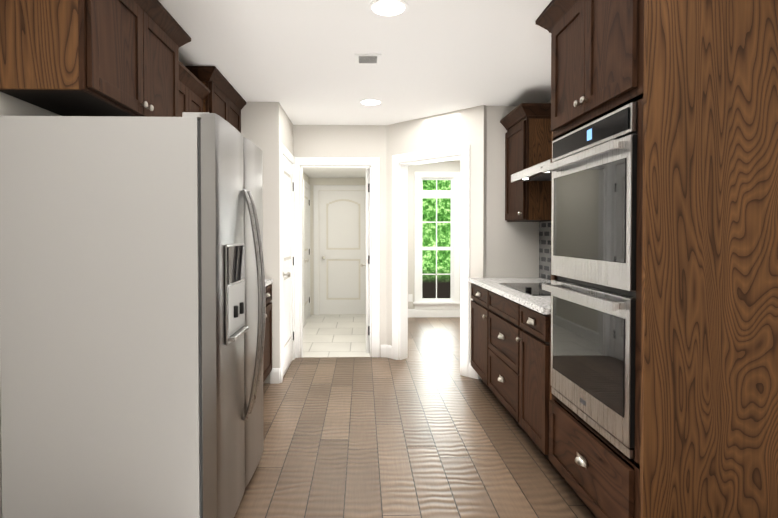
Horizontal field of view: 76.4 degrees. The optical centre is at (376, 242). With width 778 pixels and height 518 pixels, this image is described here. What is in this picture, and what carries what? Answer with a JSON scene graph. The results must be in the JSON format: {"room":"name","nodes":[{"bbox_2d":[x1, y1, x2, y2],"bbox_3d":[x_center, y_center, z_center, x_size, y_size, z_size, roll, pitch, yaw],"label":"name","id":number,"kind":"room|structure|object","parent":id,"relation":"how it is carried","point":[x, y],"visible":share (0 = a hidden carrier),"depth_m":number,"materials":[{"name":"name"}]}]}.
{"room":"kitchen","nodes":[
{"label":"kitchen","id":0,"kind":"room"},
{"bbox_2d":[0,92,60,517],"bbox_3d":[-1.522,0.053,1.562,0.120,2.460,7.516,0,1,-2],"label":"wall","id":1,"kind":"structure","parent":0,"point":[11,105],"depth_m":2.00,"materials":[{"name":"grey paint"}]},
{"bbox_2d":[0,0,190,116],"bbox_3d":[-1.275,-0.890,2.357,0.414,0.591,1.070,0,1,-2],"label":"upper cabinet","id":2,"kind":"object","parent":1,"relation":"attached to","point":[90,57],"visible":0.85,"depth_m":2.01,"materials":[{"name":"brown wood"}]},
{"bbox_2d":[179,61,209,116],"bbox_3d":[-1.324,-0.582,3.136,0.359,0.940,0.604,0,1,-2],"label":"upper cabinet","id":3,"kind":"object","parent":1,"relation":"attached to","point":[194,91],"visible":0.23,"depth_m":3.13,"materials":[{"name":"brown wood"}]},
{"bbox_2d":[185,66,245,132],"bbox_3d":[-1.318,-0.666,3.835,0.409,1.086,0.919,0,1,-2],"label":"upper cabinet","id":4,"kind":"object","parent":1,"relation":"attached to","point":[225,100],"visible":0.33,"depth_m":3.63,"materials":[{"name":"brown wood"}]},
{"bbox_2d":[241,102,292,382],"bbox_3d":[-1.206,0.001,4.820,0.690,2.460,1.018,0,1,-2],"label":"wall","id":5,"kind":"structure","parent":0,"point":[266,127],"depth_m":4.31,"materials":[{"name":"grey paint"}]},
{"bbox_2d":[279,141,294,382],"bbox_3d":[-0.835,0.172,4.771,0.105,2.121,0.882,0,1,-2],"label":"door","id":6,"kind":"structure","parent":5,"relation":"attached to","point":[287,237],"depth_m":4.70,"materials":[{"name":"white wood"}]},
{"bbox_2d":[303,172,309,304],"bbox_3d":[-1.103,-0.029,6.710,0.120,2.460,2.754,0,1,-2],"label":"wall","id":7,"kind":"structure","parent":0,"point":[305,177],"depth_m":7.57,"materials":[{"name":"white paint"}]},
{"bbox_2d":[303,169,369,177],"bbox_3d":[-0.537,-1.137,6.647,1.010,0.239,2.634,0,1,-2],"label":"ceiling","id":8,"kind":"structure","parent":0,"point":[335,173],"depth_m":7.42,"materials":[{"name":"white paint"}]},
{"bbox_2d":[293,125,385,356],"bbox_3d":[-0.374,-0.006,5.292,1.000,2.460,0.120,0,1,-2],"label":"wall","id":9,"kind":"structure","parent":0,"point":[339,140],"depth_m":5.22,"materials":[{"name":"grey paint"}]},
{"bbox_2d":[295,157,379,357],"bbox_3d":[-0.429,0.163,5.293,0.932,2.121,0.160,0,1,-2],"label":"trim","id":10,"kind":"structure","parent":9,"relation":"attached to","point":[367,162],"depth_m":5.22,"materials":[{"name":"white wood"}]},
{"bbox_2d":[360,169,369,352],"bbox_3d":[-0.135,0.203,5.732,0.108,2.012,0.800,0,1,-2],"label":"hall door","id":11,"kind":"structure","parent":9,"relation":"in","point":[366,264],"depth_m":5.39,"materials":[{"name":"white wood"}]},
{"bbox_2d":[310,178,369,314],"bbox_3d":[-0.585,-0.050,8.041,0.990,2.460,0.120,0,1,-2],"label":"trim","id":12,"kind":"structure","parent":0,"point":[311,182],"depth_m":7.97,"materials":[{"name":"white paint"}]},
{"bbox_2d":[303,179,369,322],"bbox_3d":[-0.565,0.138,7.542,1.061,2.101,0.946,0,1,-2],"label":"door","id":13,"kind":"structure","parent":12,"relation":"attached to","point":[343,232],"depth_m":7.98,"materials":[{"name":"white wood"}]},
{"bbox_2d":[158,0,551,160],"bbox_3d":[0.455,-1.224,2.974,4.150,0.050,10.270,0,1,-2],"label":"ceiling","id":14,"kind":"structure","parent":0,"point":[295,59],"depth_m":3.16,"materials":[{"name":"white paint"}]},
{"bbox_2d":[355,53,380,63],"bbox_3d":[-0.054,-1.198,3.235,0.170,0.011,0.170,0,1,-2],"label":"ceiling vent","id":15,"kind":"object","parent":14,"relation":"in","point":[367,58],"visible":0.98,"depth_m":3.21,"materials":[{"name":"white metal"}]},
{"bbox_2d":[359,99,381,104],"bbox_3d":[-0.047,-1.217,4.295,0.199,0.008,0.199,0,1,-2],"label":"recessed light","id":16,"kind":"object","parent":14,"relation":"in","point":[370,102],"visible":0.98,"depth_m":4.29,"materials":[{"name":"white plastic"}]},
{"bbox_2d":[369,0,407,16],"bbox_3d":[0.062,-1.188,2.503,0.199,0.008,0.199,0,1,-2],"label":"recessed light","id":17,"kind":"object","parent":14,"relation":"in","point":[387,8],"visible":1,"depth_m":2.49,"materials":[{"name":"white"}]},
{"bbox_2d":[234,317,594,517],"bbox_3d":[0.455,1.290,3.014,4.150,0.060,10.270,0,1,-2],"label":"floor","id":18,"kind":"structure","parent":0,"point":[425,429],"depth_m":3.03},
{"bbox_2d":[0,112,265,517],"bbox_3d":[-1.009,0.378,2.382,0.927,1.785,0.910,0,1,-2],"label":"refrigerator","id":19,"kind":"object","parent":18,"relation":"on","point":[132,303],"visible":1,"depth_m":1.93,"materials":[{"name":"grey paint"}]},
{"bbox_2d":[263,286,266,382],"bbox_3d":[-1.197,0.814,3.414,0.628,0.880,1.036,0,1,-2],"label":"base cabinet","id":20,"kind":"object","parent":18,"relation":"on","point":[265,339],"depth_m":4.06,"materials":[{"name":"brown wood"}]},
{"bbox_2d":[267,285,271,376],"bbox_3d":[-1.214,0.804,4.056,0.628,0.880,0.528,0,1,-2],"label":"base cabinet","id":21,"kind":"object","parent":18,"relation":"on","point":[267,360],"depth_m":4.23,"materials":[{"name":"brown wood"}]},
{"bbox_2d":[265,279,272,286],"bbox_3d":[-1.199,0.300,3.601,0.633,0.138,1.426,0,1,-2],"label":"countertop","id":22,"kind":"structure","parent":21,"relation":"on","point":[268,282],"depth_m":4.17,"materials":[{"name":"stone"}]},
{"bbox_2d":[300,315,369,357],"bbox_3d":[-0.535,1.201,6.625,1.010,0.004,2.754,0,1,-2],"label":"floor","id":23,"kind":"structure","parent":18,"relation":"on","point":[334,335],"depth_m":6.30,"materials":[{"name":"beige tile"}]},
{"bbox_2d":[471,283,482,380],"bbox_3d":[1.177,0.802,4.139,0.630,0.880,0.659,0,1,-2],"label":"base cabinet","id":24,"kind":"object","parent":18,"relation":"on","point":[476,291],"depth_m":4.23,"materials":[{"name":"brown wood"}]},
{"bbox_2d":[469,277,550,313],"bbox_3d":[1.184,0.352,3.545,0.648,0.035,1.834,0,1,-2],"label":"countertop","id":25,"kind":"structure","parent":24,"relation":"on","point":[541,304],"depth_m":3.40,"materials":[{"name":"stone"}]},
{"bbox_2d":[499,283,550,295],"bbox_3d":[1.223,0.336,3.525,0.485,0.063,0.760,0,1,-2],"label":"glass cooktop","id":26,"kind":"object","parent":25,"relation":"in","point":[533,289],"visible":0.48,"depth_m":3.50,"materials":[{"name":"black glass"}]},
{"bbox_2d":[483,288,514,419],"bbox_3d":[1.195,0.813,3.471,0.630,0.880,0.900,0,1,-2],"label":"base cabinet","id":27,"kind":"object","parent":18,"relation":"on","point":[510,350],"depth_m":3.52,"materials":[{"name":"brown wood"}]},
{"bbox_2d":[515,302,563,478],"bbox_3d":[1.211,0.822,2.884,0.630,0.880,0.496,0,1,-2],"label":"base cabinet","id":28,"kind":"object","parent":18,"relation":"on","point":[532,328],"depth_m":2.84,"materials":[{"name":"brown wood"}]},
{"bbox_2d":[536,0,777,517],"bbox_3d":[1.208,0.045,2.184,0.674,2.456,1.002,0,1,-2],"label":"tall cabinet","id":29,"kind":"object","parent":18,"relation":"on","point":[697,80],"visible":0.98,"depth_m":1.75,"materials":[{"name":"brown wood"}]},
{"bbox_2d":[542,102,637,458],"bbox_3d":[1.170,0.138,2.189,0.616,1.306,0.758,0,1,-2],"label":"double wall oven","id":30,"kind":"object","parent":29,"relation":"in","point":[592,167],"visible":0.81,"depth_m":2.05,"materials":[{"name":"silver metal"}]},
{"bbox_2d":[408,161,460,308],"bbox_3d":[1.152,-0.047,7.829,2.190,2.460,0.120,0,1,-2],"label":"wall","id":31,"kind":"structure","parent":0,"point":[448,166],"depth_m":7.74,"materials":[{"name":"grey paint"}]},
{"bbox_2d":[408,294,412,301],"bbox_3d":[0.539,0.877,7.763,0.070,0.115,0.008,0,1,-2],"label":"outlet","id":32,"kind":"object","parent":31,"relation":"attached to","point":[410,297],"visible":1,"depth_m":7.76,"materials":[{"name":"white plastic"}]},
{"bbox_2d":[408,309,459,317],"bbox_3d":[1.154,1.118,7.780,2.190,0.132,0.014,0,1,-2],"label":"baseboard","id":33,"kind":"structure","parent":31,"relation":"attached to","point":[412,313],"depth_m":7.76,"materials":[{"name":"white wood"}]},
{"bbox_2d":[413,172,459,308],"bbox_3d":[0.958,-0.024,7.799,0.750,2.155,0.170,0,1,-2],"label":"window","id":34,"kind":"structure","parent":31,"relation":"in","point":[453,300],"depth_m":7.76,"materials":[{"name":"white wood"}]},
{"bbox_2d":[386,105,486,379],"bbox_3d":[0.569,0.000,4.881,1.207,2.460,0.120,1,1,44],"label":"wall","id":35,"kind":"structure","parent":0,"point":[459,127],"depth_m":4.61,"materials":[{"name":"grey paint"}]},
{"bbox_2d":[270,345,479,383],"bbox_3d":[0.050,1.216,1.623,3.025,0.132,7.276,0,1,-2],"label":"baseboard","id":36,"kind":"structure","parent":35,"relation":"attached to","point":[275,373],"depth_m":4.48,"materials":[{"name":"white wood"}]},
{"bbox_2d":[392,144,469,376],"bbox_3d":[0.558,0.165,4.894,0.955,2.131,0.160,1,1,44],"label":"trim","id":37,"kind":"structure","parent":35,"relation":"attached to","point":[399,260],"depth_m":5.10,"materials":[{"name":"white wood"}]},
{"bbox_2d":[486,106,538,277],"bbox_3d":[1.645,0.006,4.532,1.446,2.460,0.120,0,1,-2],"label":"wall","id":38,"kind":"structure","parent":0,"point":[512,249],"depth_m":4.46,"materials":[{"name":"grey paint"}]},
{"bbox_3d":[1.633,0.058,1.240,0.120,2.460,6.700,0,1,-2],"label":"wall","id":39,"kind":"structure","parent":0,"visible":0},
{"bbox_2d":[500,103,551,221],"bbox_3d":[1.306,-0.633,4.151,0.369,0.910,0.595,0,1,-2],"label":"upper cabinet","id":40,"kind":"object","parent":39,"relation":"attached to","point":[528,138],"visible":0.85,"depth_m":3.93,"materials":[{"name":"brown wood"}]},
{"bbox_2d":[511,158,551,181],"bbox_3d":[1.288,-0.537,3.504,0.423,0.142,0.822,0,1,-2],"label":"range hood","id":41,"kind":"object","parent":39,"relation":"attached to","point":[533,173],"visible":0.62,"depth_m":3.57,"materials":[{"name":"silver metal"}]},
{"bbox_2d":[539,221,550,279],"bbox_3d":[1.504,0.083,3.550,0.010,0.502,1.834,0,1,-2],"label":"tile backsplash","id":42,"kind":"structure","parent":39,"relation":"attached to","point":[544,249],"depth_m":4.31,"materials":[{"name":"grey tile"}]},
{"label":"outside","id":43,"kind":"structure","parent":0,"visible":0},
{"bbox_2d":[422,180,450,297],"bbox_3d":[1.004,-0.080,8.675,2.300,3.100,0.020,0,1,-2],"label":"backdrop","id":44,"kind":"structure","parent":43,"point":[429,240],"depth_m":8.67,"materials":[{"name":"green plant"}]}
]}

